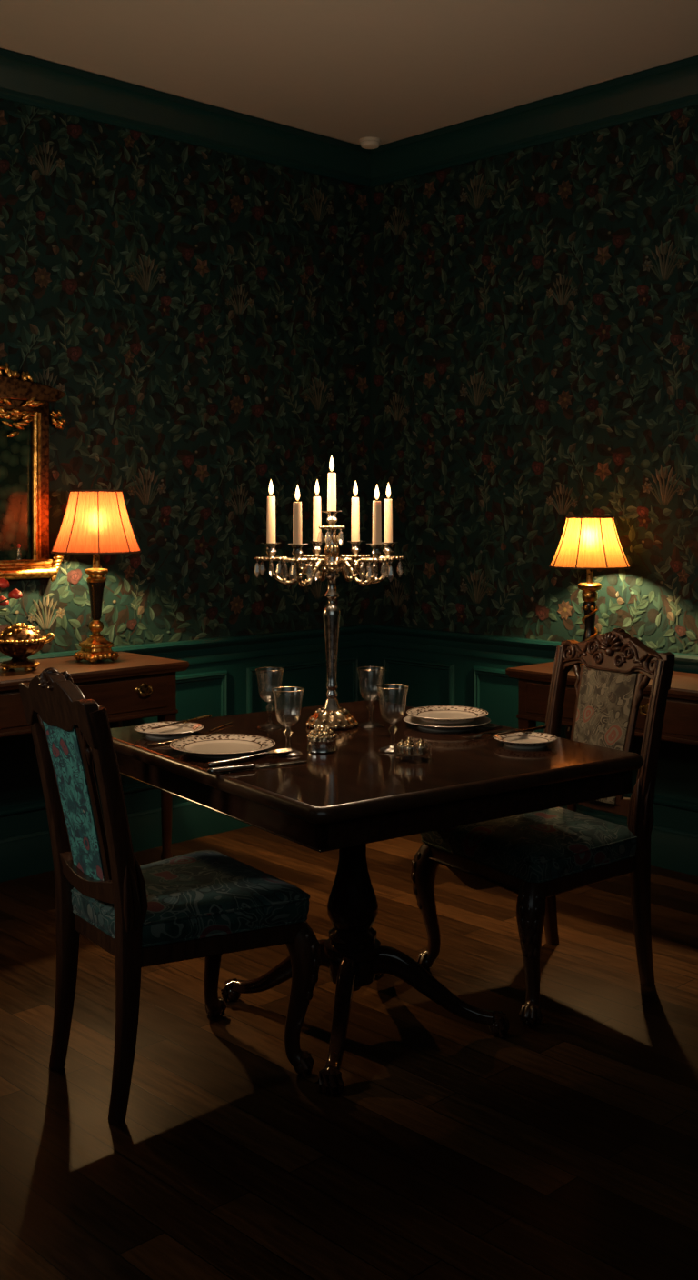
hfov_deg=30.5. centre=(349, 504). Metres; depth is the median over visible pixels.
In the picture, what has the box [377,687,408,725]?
bowl
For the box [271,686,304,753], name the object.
goblet
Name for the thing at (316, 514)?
candle
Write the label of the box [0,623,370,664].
trim
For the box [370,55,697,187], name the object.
trim
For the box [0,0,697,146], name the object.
ceiling
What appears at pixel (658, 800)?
trim
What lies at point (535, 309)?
wall
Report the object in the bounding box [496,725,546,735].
table knife
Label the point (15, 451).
mirror glass
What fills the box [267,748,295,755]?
bowl
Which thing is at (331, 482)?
candle
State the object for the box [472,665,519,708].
trim
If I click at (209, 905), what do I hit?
dining chair
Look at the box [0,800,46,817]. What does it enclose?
trim
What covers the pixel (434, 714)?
dinner plate
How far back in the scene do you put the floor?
2.97 m
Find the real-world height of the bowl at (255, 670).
0.098 m
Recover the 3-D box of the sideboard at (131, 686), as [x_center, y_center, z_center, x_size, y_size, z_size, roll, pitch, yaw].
[-1.213,0.985,4.451,1.300,0.810,0.440,0,0,-44]
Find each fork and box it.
[147,730,223,745]
[458,725,502,729]
[461,729,516,738]
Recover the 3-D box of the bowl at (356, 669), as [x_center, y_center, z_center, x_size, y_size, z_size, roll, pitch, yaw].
[0.062,0.515,3.641,0.082,0.098,0.082,0,0,-11]
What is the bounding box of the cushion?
[573,665,637,804]
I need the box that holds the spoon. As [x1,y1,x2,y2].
[207,748,295,767]
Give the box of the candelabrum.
[254,510,404,730]
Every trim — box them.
[0,48,370,187]
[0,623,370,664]
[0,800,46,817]
[92,670,228,799]
[246,654,359,713]
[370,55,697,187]
[370,623,697,673]
[382,654,454,705]
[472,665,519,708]
[624,746,697,811]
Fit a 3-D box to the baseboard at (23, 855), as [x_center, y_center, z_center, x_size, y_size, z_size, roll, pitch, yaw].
[-1.912,1.313,4.126,5.600,0.154,0.022,0,0,-44]
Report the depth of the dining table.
3.17 m
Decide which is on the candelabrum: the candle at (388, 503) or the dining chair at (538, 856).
the candle at (388, 503)
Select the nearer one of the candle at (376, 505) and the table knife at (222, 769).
the table knife at (222, 769)
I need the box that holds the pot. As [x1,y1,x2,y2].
[306,725,337,753]
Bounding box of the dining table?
[110,700,643,1096]
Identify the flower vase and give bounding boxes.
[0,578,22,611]
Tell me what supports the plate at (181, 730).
on the dining table
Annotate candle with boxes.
[266,479,275,542]
[292,484,301,544]
[312,480,321,540]
[327,455,336,510]
[351,480,359,540]
[372,484,381,544]
[384,482,392,542]
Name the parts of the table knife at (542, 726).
blade, handle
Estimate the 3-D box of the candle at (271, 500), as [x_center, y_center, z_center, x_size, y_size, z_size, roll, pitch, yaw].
[-0.220,0.020,3.626,0.025,0.184,0.025,0,0,0]
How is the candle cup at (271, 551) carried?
on the candelabrum
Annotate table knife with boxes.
[150,714,211,729]
[207,760,305,774]
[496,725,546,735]
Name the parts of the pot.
lid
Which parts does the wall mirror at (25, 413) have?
frame, sill, cornice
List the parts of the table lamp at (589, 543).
stem, shade trim, shade trim, lamp shade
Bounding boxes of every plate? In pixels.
[134,721,203,739]
[170,733,275,758]
[403,715,490,731]
[406,705,488,723]
[493,731,557,749]
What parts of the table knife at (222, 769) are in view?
handle, blade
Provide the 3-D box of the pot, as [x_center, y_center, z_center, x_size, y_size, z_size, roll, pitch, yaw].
[-0.070,0.597,3.278,0.077,0.066,0.077,0,0,0]
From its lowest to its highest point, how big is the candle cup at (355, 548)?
0.044 m
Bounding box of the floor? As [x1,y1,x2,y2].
[0,825,697,1279]
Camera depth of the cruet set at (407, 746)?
3.15 m
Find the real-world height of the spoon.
0.015 m
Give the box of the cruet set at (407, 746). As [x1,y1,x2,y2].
[393,737,431,759]
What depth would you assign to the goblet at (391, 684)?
3.27 m
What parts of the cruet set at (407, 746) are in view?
bead lid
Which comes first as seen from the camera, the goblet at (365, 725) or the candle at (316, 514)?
the goblet at (365, 725)
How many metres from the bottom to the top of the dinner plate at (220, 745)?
0.021 m
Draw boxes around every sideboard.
[0,651,189,859]
[505,661,697,811]
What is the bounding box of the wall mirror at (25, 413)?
[0,362,66,581]
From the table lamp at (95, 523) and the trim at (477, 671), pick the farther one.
the trim at (477, 671)
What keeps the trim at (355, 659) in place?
attached to the wall at (201, 315)
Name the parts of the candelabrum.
drip dish, arm, drip dish, arm, drip dish, arm, dish, stem, arm, drip dish, arm, arm, drip dish, drip dish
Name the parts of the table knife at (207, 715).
blade, handle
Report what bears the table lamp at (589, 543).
on the sideboard at (680, 725)
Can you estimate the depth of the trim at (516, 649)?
5.58 m
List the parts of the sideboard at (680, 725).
leg, leg, drawer, handle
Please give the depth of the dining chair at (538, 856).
3.69 m
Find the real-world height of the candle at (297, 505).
0.167 m
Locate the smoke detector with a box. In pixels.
[359,137,380,149]
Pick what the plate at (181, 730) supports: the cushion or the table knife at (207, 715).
the table knife at (207, 715)
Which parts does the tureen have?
lid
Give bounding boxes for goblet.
[255,667,284,729]
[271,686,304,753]
[356,666,385,728]
[376,683,409,751]
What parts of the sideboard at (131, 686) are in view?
drawer, leg, handle, leg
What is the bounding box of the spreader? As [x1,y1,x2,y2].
[209,720,232,731]
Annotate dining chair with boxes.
[18,667,320,1124]
[410,627,675,1025]
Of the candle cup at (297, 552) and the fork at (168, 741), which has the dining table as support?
the fork at (168, 741)
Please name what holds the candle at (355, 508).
on the candelabrum
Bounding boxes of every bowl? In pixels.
[255,670,284,704]
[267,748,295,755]
[271,690,304,729]
[356,669,385,703]
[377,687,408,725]
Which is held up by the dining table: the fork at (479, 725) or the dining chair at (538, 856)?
the fork at (479, 725)
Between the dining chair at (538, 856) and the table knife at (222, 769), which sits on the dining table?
the table knife at (222, 769)
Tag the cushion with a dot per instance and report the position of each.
(605, 708)
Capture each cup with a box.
[260,542,280,557]
[287,543,308,559]
[308,540,325,554]
[321,510,341,525]
[346,540,365,554]
[366,543,387,559]
[381,541,398,556]
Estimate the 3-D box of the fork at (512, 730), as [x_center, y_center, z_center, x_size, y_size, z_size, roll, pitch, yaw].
[0.382,0.623,3.485,0.206,0.010,0.022,0,0,-42]
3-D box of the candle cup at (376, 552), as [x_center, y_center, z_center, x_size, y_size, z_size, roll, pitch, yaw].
[0.077,0.130,3.523,0.057,0.044,0.057,0,0,0]
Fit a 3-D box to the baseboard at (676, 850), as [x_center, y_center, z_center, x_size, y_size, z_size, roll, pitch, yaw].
[2.034,1.313,4.043,0.022,0.154,5.600,0,0,-44]
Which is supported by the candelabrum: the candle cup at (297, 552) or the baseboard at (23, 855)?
the candle cup at (297, 552)
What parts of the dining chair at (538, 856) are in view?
leg, seat, seat frame, leg, leg, cross rail, splat frame, crest rail, leg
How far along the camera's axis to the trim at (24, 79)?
5.21 m
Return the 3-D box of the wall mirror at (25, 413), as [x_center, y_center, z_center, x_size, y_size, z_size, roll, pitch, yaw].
[-1.412,-0.150,4.569,0.919,0.884,0.065,0,0,-44]
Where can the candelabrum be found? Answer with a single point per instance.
(333, 716)
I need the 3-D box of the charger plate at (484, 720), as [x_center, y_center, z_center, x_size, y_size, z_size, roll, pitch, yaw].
[0.279,0.620,3.639,0.248,0.021,0.248,0,0,0]
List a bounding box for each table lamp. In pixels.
[50,490,140,663]
[549,515,630,668]
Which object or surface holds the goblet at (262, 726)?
on the dining table
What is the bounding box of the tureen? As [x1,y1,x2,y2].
[0,622,54,671]
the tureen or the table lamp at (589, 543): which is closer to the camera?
the tureen
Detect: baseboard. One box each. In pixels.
[0,801,251,882]
[560,806,697,876]
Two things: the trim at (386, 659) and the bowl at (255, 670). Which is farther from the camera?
the trim at (386, 659)
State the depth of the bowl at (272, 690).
3.22 m
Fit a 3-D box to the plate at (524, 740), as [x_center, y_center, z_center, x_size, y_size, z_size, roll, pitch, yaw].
[0.462,0.620,3.360,0.166,0.021,0.166,0,0,0]
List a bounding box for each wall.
[0,98,370,839]
[370,105,697,833]
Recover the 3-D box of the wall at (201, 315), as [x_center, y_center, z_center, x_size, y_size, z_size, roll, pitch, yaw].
[-1.915,-0.130,4.201,5.700,3.040,0.105,0,0,-44]
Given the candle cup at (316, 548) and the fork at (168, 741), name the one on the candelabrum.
the candle cup at (316, 548)
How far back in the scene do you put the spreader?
3.63 m
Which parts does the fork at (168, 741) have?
handle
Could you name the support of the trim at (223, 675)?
attached to the wall at (201, 315)
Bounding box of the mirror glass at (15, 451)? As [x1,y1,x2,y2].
[0,417,30,560]
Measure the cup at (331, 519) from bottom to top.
0.046 m
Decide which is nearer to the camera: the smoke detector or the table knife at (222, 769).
the table knife at (222, 769)
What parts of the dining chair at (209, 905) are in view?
leg, crest rail, panel, splat frame, cross rail, leg, seat frame, seat, leg, leg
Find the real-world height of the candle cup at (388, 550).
0.044 m
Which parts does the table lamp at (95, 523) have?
lamp shade, shade trim, stem, shade trim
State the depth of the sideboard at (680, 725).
4.73 m
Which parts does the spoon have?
handle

